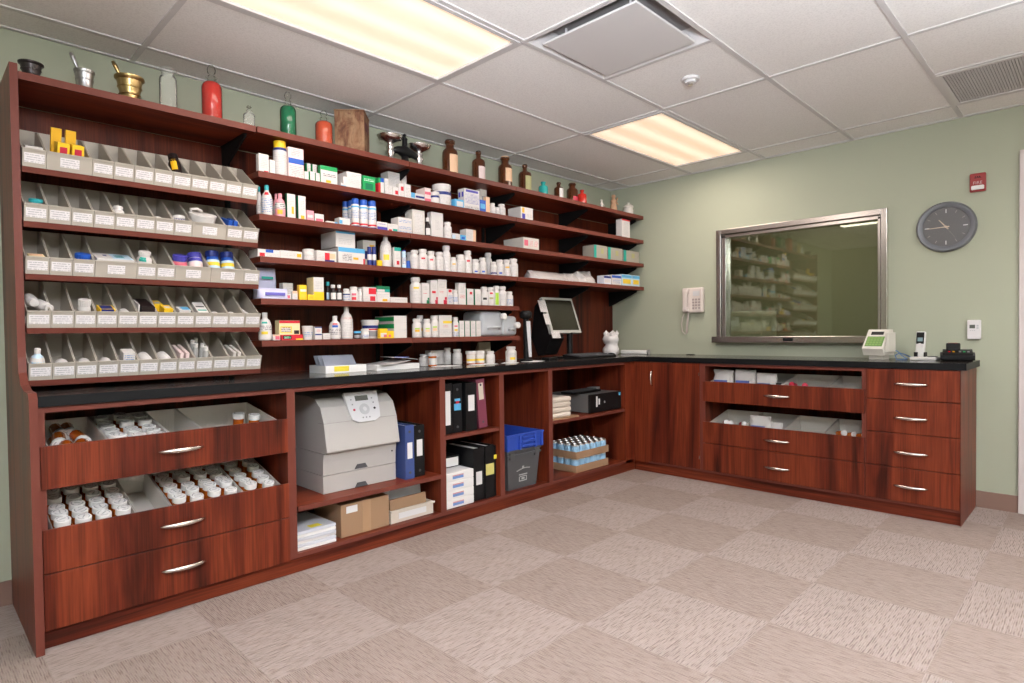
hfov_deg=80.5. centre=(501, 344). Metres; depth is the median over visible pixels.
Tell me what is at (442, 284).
carton
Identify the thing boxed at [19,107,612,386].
panel
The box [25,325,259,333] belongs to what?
shelf
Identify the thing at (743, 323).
base cabinet
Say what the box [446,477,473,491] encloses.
paper ream
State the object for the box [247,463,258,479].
vial
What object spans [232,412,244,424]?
vial
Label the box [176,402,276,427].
bin
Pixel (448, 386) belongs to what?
ring binder
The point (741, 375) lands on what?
paper bag
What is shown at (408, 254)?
pill bottle
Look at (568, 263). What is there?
wall shelf
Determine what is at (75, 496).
vial
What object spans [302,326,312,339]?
tub
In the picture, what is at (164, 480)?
vial
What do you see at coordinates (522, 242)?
carton
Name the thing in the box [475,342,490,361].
paper holder
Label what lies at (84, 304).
jar
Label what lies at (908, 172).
wall
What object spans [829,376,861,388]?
bin
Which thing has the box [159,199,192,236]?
bin
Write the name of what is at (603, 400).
desktop computer
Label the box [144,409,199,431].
bin
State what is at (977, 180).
fire alarm
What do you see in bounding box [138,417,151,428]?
vial
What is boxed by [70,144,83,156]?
carton
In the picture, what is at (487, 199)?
carton
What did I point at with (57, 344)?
bin
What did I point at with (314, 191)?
wall shelf
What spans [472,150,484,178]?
bottle
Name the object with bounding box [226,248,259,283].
bin
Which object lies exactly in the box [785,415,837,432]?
bin
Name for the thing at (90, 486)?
vial
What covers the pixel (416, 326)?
pill bottle
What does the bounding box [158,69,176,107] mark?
glass jar
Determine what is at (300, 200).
carton
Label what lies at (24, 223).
shelf
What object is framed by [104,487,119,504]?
vial
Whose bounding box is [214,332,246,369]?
bin
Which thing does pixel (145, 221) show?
bin
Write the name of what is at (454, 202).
carton
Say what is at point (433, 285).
carton
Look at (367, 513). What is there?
cardboard box
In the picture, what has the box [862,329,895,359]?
terminal
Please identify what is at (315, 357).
envelope
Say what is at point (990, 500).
baseboard
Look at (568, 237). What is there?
wall shelf
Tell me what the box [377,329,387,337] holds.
carton
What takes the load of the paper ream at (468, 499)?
in the base cabinet at (491, 434)
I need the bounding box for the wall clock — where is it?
[916,201,977,251]
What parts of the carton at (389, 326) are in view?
printed panel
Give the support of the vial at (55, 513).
in the bin at (117, 485)
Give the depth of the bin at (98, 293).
2.58 m
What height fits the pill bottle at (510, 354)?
0.109 m
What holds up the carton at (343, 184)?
on the wall shelf at (314, 191)
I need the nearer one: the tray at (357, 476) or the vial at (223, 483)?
the vial at (223, 483)
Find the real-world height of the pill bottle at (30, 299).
0.056 m
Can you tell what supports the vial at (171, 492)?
in the bin at (223, 473)
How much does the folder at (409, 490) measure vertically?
0.151 m
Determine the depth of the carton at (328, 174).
3.24 m
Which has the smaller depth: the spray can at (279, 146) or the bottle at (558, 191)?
the spray can at (279, 146)
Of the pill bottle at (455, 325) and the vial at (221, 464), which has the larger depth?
the pill bottle at (455, 325)
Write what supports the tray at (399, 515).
on the base cabinet at (415, 400)
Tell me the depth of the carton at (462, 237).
3.92 m
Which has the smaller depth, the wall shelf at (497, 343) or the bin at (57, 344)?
the bin at (57, 344)
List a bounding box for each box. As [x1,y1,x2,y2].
[309,364,365,373]
[314,493,388,537]
[621,350,649,353]
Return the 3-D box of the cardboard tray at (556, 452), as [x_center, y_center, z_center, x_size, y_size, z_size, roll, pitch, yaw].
[0.588,0.803,4.637,0.401,0.052,0.270,-2,2,-45]
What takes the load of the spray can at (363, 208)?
on the wall shelf at (267, 223)
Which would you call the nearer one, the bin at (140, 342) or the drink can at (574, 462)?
the bin at (140, 342)
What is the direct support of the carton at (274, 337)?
on the wall shelf at (257, 343)
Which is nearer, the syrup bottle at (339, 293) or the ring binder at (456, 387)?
the syrup bottle at (339, 293)
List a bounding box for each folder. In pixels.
[382,484,420,499]
[389,491,425,510]
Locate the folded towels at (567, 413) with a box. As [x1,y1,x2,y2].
[553,411,570,418]
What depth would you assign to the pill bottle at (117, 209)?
2.59 m
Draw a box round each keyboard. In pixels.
[561,388,600,394]
[562,352,614,358]
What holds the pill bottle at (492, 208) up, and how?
on the wall shelf at (453, 214)
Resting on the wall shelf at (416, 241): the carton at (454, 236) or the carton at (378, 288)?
the carton at (454, 236)
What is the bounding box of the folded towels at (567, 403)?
[553,401,570,407]
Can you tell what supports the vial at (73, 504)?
in the bin at (117, 485)
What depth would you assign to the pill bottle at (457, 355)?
3.97 m
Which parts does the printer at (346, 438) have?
control panel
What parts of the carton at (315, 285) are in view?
printed panel, printed panel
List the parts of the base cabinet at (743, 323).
door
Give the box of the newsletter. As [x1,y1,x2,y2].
[366,360,410,364]
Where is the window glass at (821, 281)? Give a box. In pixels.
[731,221,877,335]
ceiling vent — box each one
[528,0,709,78]
[936,54,1023,104]
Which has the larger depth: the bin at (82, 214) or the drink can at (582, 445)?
the drink can at (582, 445)
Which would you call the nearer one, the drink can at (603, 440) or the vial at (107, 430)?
the vial at (107, 430)
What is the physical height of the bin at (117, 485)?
0.206 m
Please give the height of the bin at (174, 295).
0.196 m
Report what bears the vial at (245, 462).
in the bin at (271, 477)
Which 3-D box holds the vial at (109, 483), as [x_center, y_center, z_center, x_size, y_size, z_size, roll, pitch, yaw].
[-1.667,0.637,2.561,0.053,0.126,0.078,-2,2,-38]
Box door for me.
[1018,150,1023,513]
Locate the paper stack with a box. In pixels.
[366,362,418,370]
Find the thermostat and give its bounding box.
[967,320,980,338]
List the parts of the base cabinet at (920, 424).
panel, handle, handle, handle, handle, drawer, drawer, drawer, drawer, panel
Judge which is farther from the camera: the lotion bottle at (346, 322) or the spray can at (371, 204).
the spray can at (371, 204)
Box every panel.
[0,61,44,657]
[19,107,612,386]
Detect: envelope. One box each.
[314,355,328,365]
[317,355,333,365]
[321,355,341,365]
[336,355,356,364]
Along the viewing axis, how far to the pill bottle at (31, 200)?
2.34 m
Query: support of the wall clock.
attached to the wall at (908, 172)
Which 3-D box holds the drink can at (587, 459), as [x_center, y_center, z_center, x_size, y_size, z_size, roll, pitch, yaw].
[0.634,0.881,4.553,0.064,0.098,0.062,-2,2,-45]
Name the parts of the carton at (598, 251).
printed panel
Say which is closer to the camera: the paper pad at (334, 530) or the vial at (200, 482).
the vial at (200, 482)
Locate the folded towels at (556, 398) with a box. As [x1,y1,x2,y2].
[552,395,570,402]
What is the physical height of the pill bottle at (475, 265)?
0.099 m
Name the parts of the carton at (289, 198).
panel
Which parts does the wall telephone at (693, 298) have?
coiled cord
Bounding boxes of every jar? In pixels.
[74,252,90,259]
[78,298,90,310]
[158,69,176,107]
[172,215,184,219]
[172,254,187,265]
[187,252,202,266]
[205,250,219,267]
[220,251,234,268]
[302,249,314,259]
[354,331,360,338]
[361,329,368,338]
[431,191,439,202]
[432,183,450,204]
[623,203,633,213]
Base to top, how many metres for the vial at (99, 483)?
0.126 m
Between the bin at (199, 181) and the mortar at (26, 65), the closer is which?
the mortar at (26, 65)
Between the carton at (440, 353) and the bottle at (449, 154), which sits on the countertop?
the carton at (440, 353)
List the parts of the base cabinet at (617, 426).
panel, rail, panel, panel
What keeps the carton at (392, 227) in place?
on the wall shelf at (267, 223)
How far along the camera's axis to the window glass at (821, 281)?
6.59 m
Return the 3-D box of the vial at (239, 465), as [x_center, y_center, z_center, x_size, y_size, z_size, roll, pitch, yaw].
[-1.292,0.601,3.013,0.053,0.126,0.078,-2,2,-39]
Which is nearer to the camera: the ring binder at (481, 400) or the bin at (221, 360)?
the bin at (221, 360)
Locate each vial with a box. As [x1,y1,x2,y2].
[47,437,51,445]
[47,488,59,495]
[47,494,61,516]
[48,423,67,439]
[48,503,64,524]
[51,431,65,445]
[51,508,67,527]
[54,515,70,527]
[59,440,71,444]
[60,487,63,503]
[61,422,75,440]
[63,485,78,508]
[66,493,81,515]
[69,430,91,442]
[69,500,84,524]
[72,506,88,524]
[75,438,87,442]
[75,513,91,523]
[79,484,83,499]
[82,483,97,506]
[85,490,100,512]
[89,496,104,520]
[92,503,107,520]
[94,415,108,424]
[95,509,111,519]
[97,420,111,427]
[98,481,102,496]
[100,424,115,432]
[101,480,115,497]
[104,427,118,435]
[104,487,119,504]
[107,431,122,438]
[108,493,122,510]
[111,432,126,438]
[111,498,126,516]
[112,412,126,427]
[115,504,130,515]
[116,416,129,431]
[119,419,133,431]
[123,426,137,436]
[127,428,141,436]
[130,413,140,425]
[131,432,145,435]
[134,414,147,427]
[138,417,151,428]
[142,424,155,432]
[146,427,160,434]
[151,472,164,480]
[155,473,168,487]
[159,477,172,492]
[163,483,176,498]
[167,488,181,504]
[168,469,180,478]
[172,470,185,483]
[172,493,185,504]
[177,473,189,488]
[181,481,194,493]
[185,485,198,502]
[189,340,193,350]
[189,466,201,481]
[190,492,203,501]
[192,343,197,357]
[193,470,206,485]
[198,343,203,356]
[198,478,210,492]
[202,346,208,356]
[203,481,215,498]
[205,465,217,478]
[207,487,220,497]
[210,470,221,481]
[214,475,226,487]
[219,478,231,495]
[220,461,231,470]
[224,462,236,474]
[224,486,236,494]
[229,467,240,480]
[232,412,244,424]
[234,472,245,485]
[237,459,242,471]
[239,477,250,490]
[242,458,253,476]
[244,480,256,490]
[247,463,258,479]
[248,413,259,422]
[252,469,263,488]
[257,474,268,488]
[262,479,274,487]
[428,353,436,365]
[465,351,475,363]
[475,351,484,363]
[835,430,846,435]
[846,432,856,436]
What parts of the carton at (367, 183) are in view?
printed panel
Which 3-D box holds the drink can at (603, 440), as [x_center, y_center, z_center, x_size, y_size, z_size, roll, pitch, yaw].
[0.773,0.774,4.683,0.064,0.098,0.062,-2,2,-45]
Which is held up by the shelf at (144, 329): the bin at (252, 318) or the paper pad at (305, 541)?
the bin at (252, 318)
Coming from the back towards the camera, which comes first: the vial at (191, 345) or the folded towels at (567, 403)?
the folded towels at (567, 403)
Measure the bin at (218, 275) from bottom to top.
0.196 m
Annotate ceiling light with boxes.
[213,0,519,81]
[584,111,746,167]
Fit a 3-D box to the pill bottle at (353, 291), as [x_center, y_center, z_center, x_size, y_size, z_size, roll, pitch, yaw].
[-0.828,-0.283,3.374,0.050,0.082,0.050,-2,2,-45]
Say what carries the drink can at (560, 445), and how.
in the cardboard tray at (556, 452)
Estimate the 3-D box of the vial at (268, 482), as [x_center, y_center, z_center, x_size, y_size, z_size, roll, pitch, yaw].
[-1.092,0.691,2.815,0.052,0.126,0.078,-2,2,-44]
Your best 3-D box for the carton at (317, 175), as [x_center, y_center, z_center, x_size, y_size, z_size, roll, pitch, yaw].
[-0.984,-0.885,3.210,0.024,0.052,0.025,-2,2,-45]
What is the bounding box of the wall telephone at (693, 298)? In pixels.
[681,287,704,333]
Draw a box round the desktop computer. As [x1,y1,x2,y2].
[552,390,620,413]
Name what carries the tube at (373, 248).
on the wall shelf at (279, 264)
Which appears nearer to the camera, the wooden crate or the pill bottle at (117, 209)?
the pill bottle at (117, 209)
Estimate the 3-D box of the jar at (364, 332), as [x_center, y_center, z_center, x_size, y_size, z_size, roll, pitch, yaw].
[-0.773,-0.063,3.409,0.045,0.055,0.044,-2,2,-45]
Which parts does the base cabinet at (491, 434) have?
rail, panel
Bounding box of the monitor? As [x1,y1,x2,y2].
[531,297,580,358]
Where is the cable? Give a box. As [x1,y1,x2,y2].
[895,350,910,359]
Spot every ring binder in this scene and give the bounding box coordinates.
[395,422,414,479]
[397,420,424,476]
[445,382,461,432]
[445,383,452,434]
[446,441,484,501]
[446,452,458,467]
[447,377,487,428]
[448,380,476,431]
[454,439,493,498]
[494,445,496,495]
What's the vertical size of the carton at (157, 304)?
0.094 m
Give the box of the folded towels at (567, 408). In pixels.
[553,406,570,413]
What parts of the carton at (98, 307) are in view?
printed panel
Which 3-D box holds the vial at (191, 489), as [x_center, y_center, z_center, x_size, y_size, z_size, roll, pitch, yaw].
[-1.352,0.677,2.634,0.052,0.126,0.078,-2,2,-43]
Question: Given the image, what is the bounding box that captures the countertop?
[31,353,979,407]
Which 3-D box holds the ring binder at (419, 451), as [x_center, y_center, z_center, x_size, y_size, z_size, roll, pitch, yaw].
[-0.559,0.599,3.519,0.070,0.292,0.264,-2,2,-45]
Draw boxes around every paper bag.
[713,369,734,381]
[734,369,756,383]
[749,415,772,427]
[756,373,776,384]
[771,422,782,428]
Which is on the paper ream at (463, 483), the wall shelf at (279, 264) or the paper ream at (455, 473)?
the paper ream at (455, 473)
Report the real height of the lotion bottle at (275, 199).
0.128 m
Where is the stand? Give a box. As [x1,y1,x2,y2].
[519,311,532,360]
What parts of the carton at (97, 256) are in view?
printed panel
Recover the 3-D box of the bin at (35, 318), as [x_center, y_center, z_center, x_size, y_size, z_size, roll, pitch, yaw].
[-1.880,-0.165,2.424,0.074,0.196,0.284,-2,2,-45]
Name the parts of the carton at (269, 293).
printed panel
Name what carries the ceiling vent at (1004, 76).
in the ceiling
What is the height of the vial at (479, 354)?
0.087 m
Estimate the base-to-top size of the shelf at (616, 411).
0.022 m
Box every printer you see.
[295,387,399,493]
[940,343,974,361]
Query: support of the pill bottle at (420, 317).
on the wall shelf at (497, 343)
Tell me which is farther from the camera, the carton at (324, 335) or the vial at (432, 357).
the vial at (432, 357)
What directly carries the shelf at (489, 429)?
attached to the base cabinet at (491, 434)
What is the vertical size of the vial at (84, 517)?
0.126 m
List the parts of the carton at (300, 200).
panel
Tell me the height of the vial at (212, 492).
0.126 m
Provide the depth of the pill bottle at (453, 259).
3.87 m
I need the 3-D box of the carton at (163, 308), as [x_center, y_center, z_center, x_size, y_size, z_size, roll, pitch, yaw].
[-1.497,-0.132,2.691,0.036,0.094,0.089,-2,2,-45]
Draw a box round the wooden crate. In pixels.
[334,109,368,151]
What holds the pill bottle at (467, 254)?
on the wall shelf at (394, 281)
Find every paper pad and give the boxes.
[297,511,335,534]
[298,526,335,538]
[298,529,335,541]
[298,532,335,544]
[298,535,335,547]
[298,538,335,551]
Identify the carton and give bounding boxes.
[23,144,42,149]
[27,253,44,256]
[50,127,61,151]
[54,141,69,153]
[64,130,75,144]
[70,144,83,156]
[92,253,133,261]
[96,305,115,310]
[119,349,134,359]
[134,299,154,311]
[152,300,162,311]
[159,305,172,311]
[171,345,183,357]
[175,307,190,311]
[177,345,189,357]
[191,302,208,312]
[220,217,232,225]
[224,345,235,355]
[227,218,237,225]
[229,345,240,355]
[249,249,279,257]
[256,153,268,171]
[269,160,274,172]
[272,334,279,339]
[275,320,299,334]
[279,250,301,258]
[279,283,292,293]
[280,335,302,339]
[285,193,295,217]
[286,146,303,178]
[290,291,297,298]
[296,195,305,218]
[297,285,306,299]
[304,171,308,178]
[305,163,310,171]
[306,210,313,219]
[307,277,323,299]
[307,294,313,299]
[309,171,314,180]
[311,164,316,172]
[312,327,321,339]
[314,214,323,221]
[314,250,336,261]
[315,173,319,180]
[318,165,336,184]
[321,231,354,249]
[322,333,329,338]
[324,247,364,263]
[335,217,349,224]
[337,171,360,179]
[337,176,360,185]
[337,183,360,188]
[357,240,375,264]
[357,287,375,294]
[361,175,374,190]
[362,295,376,301]
[372,286,389,291]
[375,178,383,192]
[375,316,406,322]
[376,221,386,229]
[376,260,381,265]
[376,292,389,301]
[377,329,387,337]
[377,330,406,337]
[378,323,406,329]
[381,171,400,186]
[384,178,387,193]
[387,223,397,230]
[387,331,393,337]
[388,186,391,194]
[390,297,406,302]
[391,217,411,224]
[392,187,397,195]
[392,247,400,266]
[396,183,403,196]
[396,223,411,230]
[401,176,406,183]
[404,184,410,197]
[405,209,424,234]
[411,192,423,199]
[416,188,430,201]
[420,283,428,303]
[425,350,444,364]
[427,212,442,236]
[427,280,437,303]
[436,279,446,303]
[437,315,451,336]
[447,289,452,303]
[451,199,463,207]
[452,233,459,239]
[455,283,465,304]
[458,188,479,210]
[458,321,463,336]
[460,229,475,241]
[460,235,465,239]
[464,321,469,336]
[466,289,473,304]
[470,321,475,336]
[473,289,480,304]
[476,189,486,199]
[476,321,480,336]
[479,199,485,211]
[484,197,489,211]
[504,237,538,249]
[508,206,532,219]
[583,245,606,258]
[597,275,610,283]
[607,247,621,260]
[607,275,620,284]
[616,219,629,237]
[617,274,631,285]
[622,250,638,262]
[632,275,639,286]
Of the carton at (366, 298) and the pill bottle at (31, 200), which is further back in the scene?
the carton at (366, 298)
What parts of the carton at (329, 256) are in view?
printed panel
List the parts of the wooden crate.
lid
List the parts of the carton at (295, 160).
printed panel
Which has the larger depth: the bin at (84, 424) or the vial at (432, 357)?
the vial at (432, 357)
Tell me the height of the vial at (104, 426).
0.124 m
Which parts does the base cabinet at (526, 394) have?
rail, panel, panel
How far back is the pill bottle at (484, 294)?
4.06 m
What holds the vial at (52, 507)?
in the bin at (117, 485)
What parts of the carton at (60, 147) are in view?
printed panel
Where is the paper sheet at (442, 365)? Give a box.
[431,365,459,366]
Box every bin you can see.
[19,129,46,168]
[21,181,47,222]
[22,230,49,274]
[24,281,50,327]
[25,332,52,380]
[38,133,92,175]
[38,183,71,224]
[39,232,72,275]
[40,282,74,327]
[44,333,75,378]
[45,417,106,445]
[48,479,134,528]
[60,186,93,226]
[61,234,94,276]
[62,282,96,327]
[65,333,97,377]
[80,140,113,178]
[82,189,115,228]
[82,235,136,278]
[83,283,117,327]
[87,333,118,376]
[89,412,166,438]
[101,191,135,230]
[102,144,134,181]
[103,284,138,327]
[107,333,139,375]
[116,474,170,511]
[121,194,155,232]
[122,148,154,184]
[122,239,156,279]
[123,285,157,327]
[127,333,158,374]
[139,196,174,234]
[140,240,175,280]
[141,151,173,186]
[142,286,176,326]
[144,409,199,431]
[146,333,177,373]
[149,464,241,505]
[158,154,191,189]
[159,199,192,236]
[159,242,211,281]
[160,286,194,326]
[164,332,195,372]
[175,201,226,239]
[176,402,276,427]
[177,287,212,326]
[178,158,209,192]
[181,332,213,371]
[192,160,225,194]
[193,245,244,283]
[194,288,228,326]
[198,332,229,370]
[208,163,242,196]
[210,206,243,240]
[210,288,245,326]
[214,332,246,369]
[216,458,279,491]
[225,166,257,199]
[226,208,258,242]
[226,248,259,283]
[226,289,260,326]
[230,332,261,368]
[710,409,761,425]
[711,372,795,384]
[746,412,798,428]
[782,374,840,386]
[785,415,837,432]
[825,419,861,434]
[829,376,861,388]
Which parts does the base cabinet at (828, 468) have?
panel, handle, handle, handle, rail, drawer, drawer, drawer, panel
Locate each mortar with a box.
[17,59,43,75]
[69,52,94,87]
[111,61,144,98]
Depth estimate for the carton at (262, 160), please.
2.99 m
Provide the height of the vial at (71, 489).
0.126 m
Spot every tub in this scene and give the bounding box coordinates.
[188,208,216,223]
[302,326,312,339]
[361,320,378,337]
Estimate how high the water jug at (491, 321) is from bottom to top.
0.172 m
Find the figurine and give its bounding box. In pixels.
[610,195,617,209]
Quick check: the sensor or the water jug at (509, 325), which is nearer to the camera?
the sensor
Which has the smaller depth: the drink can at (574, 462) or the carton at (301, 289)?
the carton at (301, 289)
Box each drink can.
[553,441,558,448]
[557,442,565,449]
[557,456,563,463]
[564,443,572,450]
[564,457,570,464]
[571,444,579,451]
[571,459,579,465]
[577,442,584,450]
[580,458,584,464]
[582,441,590,449]
[585,456,589,463]
[588,440,595,448]
[590,455,595,461]
[593,439,600,446]
[596,453,600,460]
[598,438,605,445]
[601,452,605,458]
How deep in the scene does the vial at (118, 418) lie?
2.57 m
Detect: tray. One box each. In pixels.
[296,443,395,475]
[296,462,395,493]
[389,499,434,523]
[553,444,608,459]
[553,457,607,472]
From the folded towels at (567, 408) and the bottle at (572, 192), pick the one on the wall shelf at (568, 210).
the bottle at (572, 192)
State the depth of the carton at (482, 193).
4.17 m
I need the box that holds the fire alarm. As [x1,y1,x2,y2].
[970,172,985,192]
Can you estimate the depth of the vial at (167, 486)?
2.60 m
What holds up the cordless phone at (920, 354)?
on the countertop
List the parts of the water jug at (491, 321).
handle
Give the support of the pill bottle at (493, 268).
on the wall shelf at (394, 281)
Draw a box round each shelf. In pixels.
[18,71,255,166]
[20,164,256,204]
[22,219,257,247]
[24,272,258,288]
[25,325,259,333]
[28,369,260,385]
[238,126,408,176]
[247,170,409,211]
[248,213,409,244]
[249,256,410,276]
[250,298,410,309]
[251,338,411,346]
[296,471,440,511]
[377,162,515,196]
[378,198,515,227]
[378,233,516,255]
[380,268,516,293]
[382,303,519,315]
[383,336,519,360]
[446,426,496,435]
[485,217,643,252]
[486,277,643,305]
[490,187,642,234]
[491,247,643,274]
[556,408,620,420]
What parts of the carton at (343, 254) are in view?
printed panel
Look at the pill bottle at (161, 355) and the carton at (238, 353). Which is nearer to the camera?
the pill bottle at (161, 355)
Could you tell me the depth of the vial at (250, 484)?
2.73 m
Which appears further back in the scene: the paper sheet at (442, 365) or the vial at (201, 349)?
the paper sheet at (442, 365)
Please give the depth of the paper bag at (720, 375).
4.44 m
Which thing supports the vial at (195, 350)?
in the bin at (203, 364)
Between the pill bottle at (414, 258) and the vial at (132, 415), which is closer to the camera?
the vial at (132, 415)
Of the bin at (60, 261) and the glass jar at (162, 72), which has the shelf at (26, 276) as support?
the bin at (60, 261)
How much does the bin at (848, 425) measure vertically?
0.184 m
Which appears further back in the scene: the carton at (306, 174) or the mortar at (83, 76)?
the carton at (306, 174)
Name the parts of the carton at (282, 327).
printed panel, printed panel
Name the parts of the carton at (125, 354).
printed panel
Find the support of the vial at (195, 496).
in the bin at (223, 473)
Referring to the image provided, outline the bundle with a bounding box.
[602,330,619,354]
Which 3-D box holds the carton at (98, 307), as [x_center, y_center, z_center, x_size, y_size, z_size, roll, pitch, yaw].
[-1.662,-0.125,2.534,0.056,0.087,0.088,-2,2,-45]
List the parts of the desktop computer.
panel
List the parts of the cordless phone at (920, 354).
panel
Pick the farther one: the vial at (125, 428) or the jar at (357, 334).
the jar at (357, 334)
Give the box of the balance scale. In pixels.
[377,132,430,164]
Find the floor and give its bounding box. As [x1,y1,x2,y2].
[0,469,1023,682]
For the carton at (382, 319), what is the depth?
3.59 m
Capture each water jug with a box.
[463,311,506,335]
[500,316,520,335]
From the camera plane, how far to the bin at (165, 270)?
2.74 m
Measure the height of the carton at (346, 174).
0.033 m
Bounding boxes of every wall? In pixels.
[0,28,610,581]
[611,105,1023,495]
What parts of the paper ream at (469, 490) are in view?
printed panel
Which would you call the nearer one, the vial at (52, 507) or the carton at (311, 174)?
the vial at (52, 507)
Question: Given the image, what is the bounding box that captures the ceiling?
[0,0,1023,190]
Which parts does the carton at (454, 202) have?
printed panel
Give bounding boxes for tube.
[367,247,371,264]
[372,247,375,264]
[401,250,405,267]
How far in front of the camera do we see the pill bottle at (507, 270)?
4.20 m
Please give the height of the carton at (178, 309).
0.086 m
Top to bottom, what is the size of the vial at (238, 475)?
0.126 m
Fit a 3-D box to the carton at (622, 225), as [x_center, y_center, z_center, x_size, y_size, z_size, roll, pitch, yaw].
[1.056,-1.009,5.271,0.124,0.162,0.061,-2,2,-45]
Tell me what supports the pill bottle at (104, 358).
in the bin at (101, 344)
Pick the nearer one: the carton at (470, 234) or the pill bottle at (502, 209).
the carton at (470, 234)
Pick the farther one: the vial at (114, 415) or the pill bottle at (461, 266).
the pill bottle at (461, 266)
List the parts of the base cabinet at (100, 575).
panel, drawer, rail, drawer, drawer, handle, handle, handle, panel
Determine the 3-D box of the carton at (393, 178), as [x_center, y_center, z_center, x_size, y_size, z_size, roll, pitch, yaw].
[-0.679,-0.961,3.701,0.097,0.176,0.080,-2,2,-45]
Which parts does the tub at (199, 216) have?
handle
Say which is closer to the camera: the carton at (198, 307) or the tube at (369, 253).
the carton at (198, 307)
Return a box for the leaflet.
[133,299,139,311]
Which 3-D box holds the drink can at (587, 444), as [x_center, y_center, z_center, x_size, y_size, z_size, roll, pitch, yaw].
[0.634,0.778,4.544,0.064,0.098,0.062,-2,2,-45]
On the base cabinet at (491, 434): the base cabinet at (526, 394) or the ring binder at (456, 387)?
the ring binder at (456, 387)
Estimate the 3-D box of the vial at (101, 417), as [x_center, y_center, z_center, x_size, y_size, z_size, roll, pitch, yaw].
[-1.719,0.365,2.590,0.068,0.124,0.053,0,1,34]
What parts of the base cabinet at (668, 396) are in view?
door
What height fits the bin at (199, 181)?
0.196 m
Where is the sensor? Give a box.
[681,75,698,85]
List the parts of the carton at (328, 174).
printed panel, printed panel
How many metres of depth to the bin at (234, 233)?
2.87 m
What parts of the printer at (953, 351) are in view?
paper lid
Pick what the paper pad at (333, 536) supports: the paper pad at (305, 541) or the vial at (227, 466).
the paper pad at (305, 541)
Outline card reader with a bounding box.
[542,357,557,360]
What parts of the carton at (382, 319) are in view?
printed panel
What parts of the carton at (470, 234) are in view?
printed panel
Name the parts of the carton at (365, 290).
printed panel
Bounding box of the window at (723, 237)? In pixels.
[711,208,887,342]
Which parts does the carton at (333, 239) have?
printed panel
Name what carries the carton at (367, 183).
on the wall shelf at (314, 191)
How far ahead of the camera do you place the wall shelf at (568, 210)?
4.84 m
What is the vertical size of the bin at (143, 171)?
0.196 m
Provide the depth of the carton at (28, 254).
2.34 m
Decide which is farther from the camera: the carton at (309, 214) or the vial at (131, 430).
the carton at (309, 214)
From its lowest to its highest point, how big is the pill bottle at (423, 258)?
0.127 m
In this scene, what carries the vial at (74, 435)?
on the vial
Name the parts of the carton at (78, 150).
printed panel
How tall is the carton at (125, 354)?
0.105 m
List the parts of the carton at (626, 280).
printed panel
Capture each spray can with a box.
[273,140,286,174]
[342,201,347,217]
[348,200,350,224]
[351,198,359,225]
[359,200,367,227]
[368,201,376,228]
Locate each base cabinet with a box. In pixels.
[38,388,293,648]
[290,376,443,573]
[442,372,502,527]
[501,368,551,509]
[550,361,634,494]
[634,361,703,480]
[702,363,865,508]
[731,311,775,335]
[865,367,976,527]
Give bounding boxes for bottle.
[24,293,38,306]
[28,198,42,203]
[29,348,44,363]
[34,299,53,310]
[55,359,66,362]
[77,358,88,361]
[99,357,110,360]
[113,205,123,212]
[118,308,128,311]
[136,250,151,263]
[138,352,151,359]
[157,351,170,358]
[168,153,182,172]
[201,65,222,117]
[243,105,254,125]
[256,187,261,213]
[258,313,271,340]
[261,185,272,214]
[273,194,276,214]
[275,193,285,216]
[280,92,296,134]
[315,110,332,143]
[325,282,329,299]
[329,316,340,338]
[330,285,336,300]
[336,285,341,300]
[340,307,352,338]
[343,289,349,300]
[349,287,357,300]
[358,289,361,300]
[380,237,391,266]
[406,252,410,260]
[410,250,418,268]
[410,277,420,302]
[412,319,421,337]
[417,315,423,336]
[418,249,427,269]
[419,354,427,365]
[423,319,430,336]
[425,218,430,235]
[427,251,435,269]
[430,315,438,336]
[435,252,443,270]
[442,139,457,172]
[442,245,450,270]
[443,222,451,238]
[444,348,451,364]
[451,257,456,271]
[452,317,458,336]
[452,349,461,364]
[453,290,457,303]
[456,254,465,272]
[464,251,471,272]
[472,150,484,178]
[472,259,479,273]
[479,258,486,273]
[481,287,487,304]
[485,253,491,274]
[486,351,494,363]
[487,287,494,305]
[490,203,494,212]
[490,262,496,274]
[493,286,499,305]
[495,207,499,213]
[496,260,503,275]
[498,156,511,184]
[498,204,505,214]
[499,286,506,305]
[503,260,510,275]
[505,346,516,361]
[506,291,512,305]
[509,259,517,276]
[518,164,531,189]
[539,181,547,193]
[554,182,563,197]
[566,183,577,200]
[578,189,586,202]
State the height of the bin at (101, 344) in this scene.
0.196 m
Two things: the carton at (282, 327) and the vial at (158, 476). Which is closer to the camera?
the vial at (158, 476)
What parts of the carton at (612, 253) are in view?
printed panel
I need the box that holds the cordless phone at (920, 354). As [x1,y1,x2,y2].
[910,331,939,360]
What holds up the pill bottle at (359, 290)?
on the wall shelf at (261, 302)
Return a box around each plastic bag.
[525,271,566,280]
[564,273,578,281]
[574,270,596,282]
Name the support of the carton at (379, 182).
on the wall shelf at (314, 191)
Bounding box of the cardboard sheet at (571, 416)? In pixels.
[553,414,578,420]
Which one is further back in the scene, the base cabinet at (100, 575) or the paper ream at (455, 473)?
the paper ream at (455, 473)
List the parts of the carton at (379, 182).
printed panel, printed panel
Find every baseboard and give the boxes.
[0,580,11,606]
[976,490,1017,512]
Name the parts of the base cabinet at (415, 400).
panel, rail, panel, panel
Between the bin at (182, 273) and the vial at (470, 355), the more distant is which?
the vial at (470, 355)
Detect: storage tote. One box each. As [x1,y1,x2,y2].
[504,424,543,452]
[505,445,540,490]
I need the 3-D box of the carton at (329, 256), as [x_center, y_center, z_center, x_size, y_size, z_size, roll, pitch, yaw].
[-0.956,-0.473,3.252,0.116,0.059,0.051,-2,2,-45]
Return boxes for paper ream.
[446,465,473,482]
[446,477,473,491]
[447,485,473,500]
[447,494,473,509]
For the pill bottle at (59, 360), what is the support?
in the bin at (57, 344)

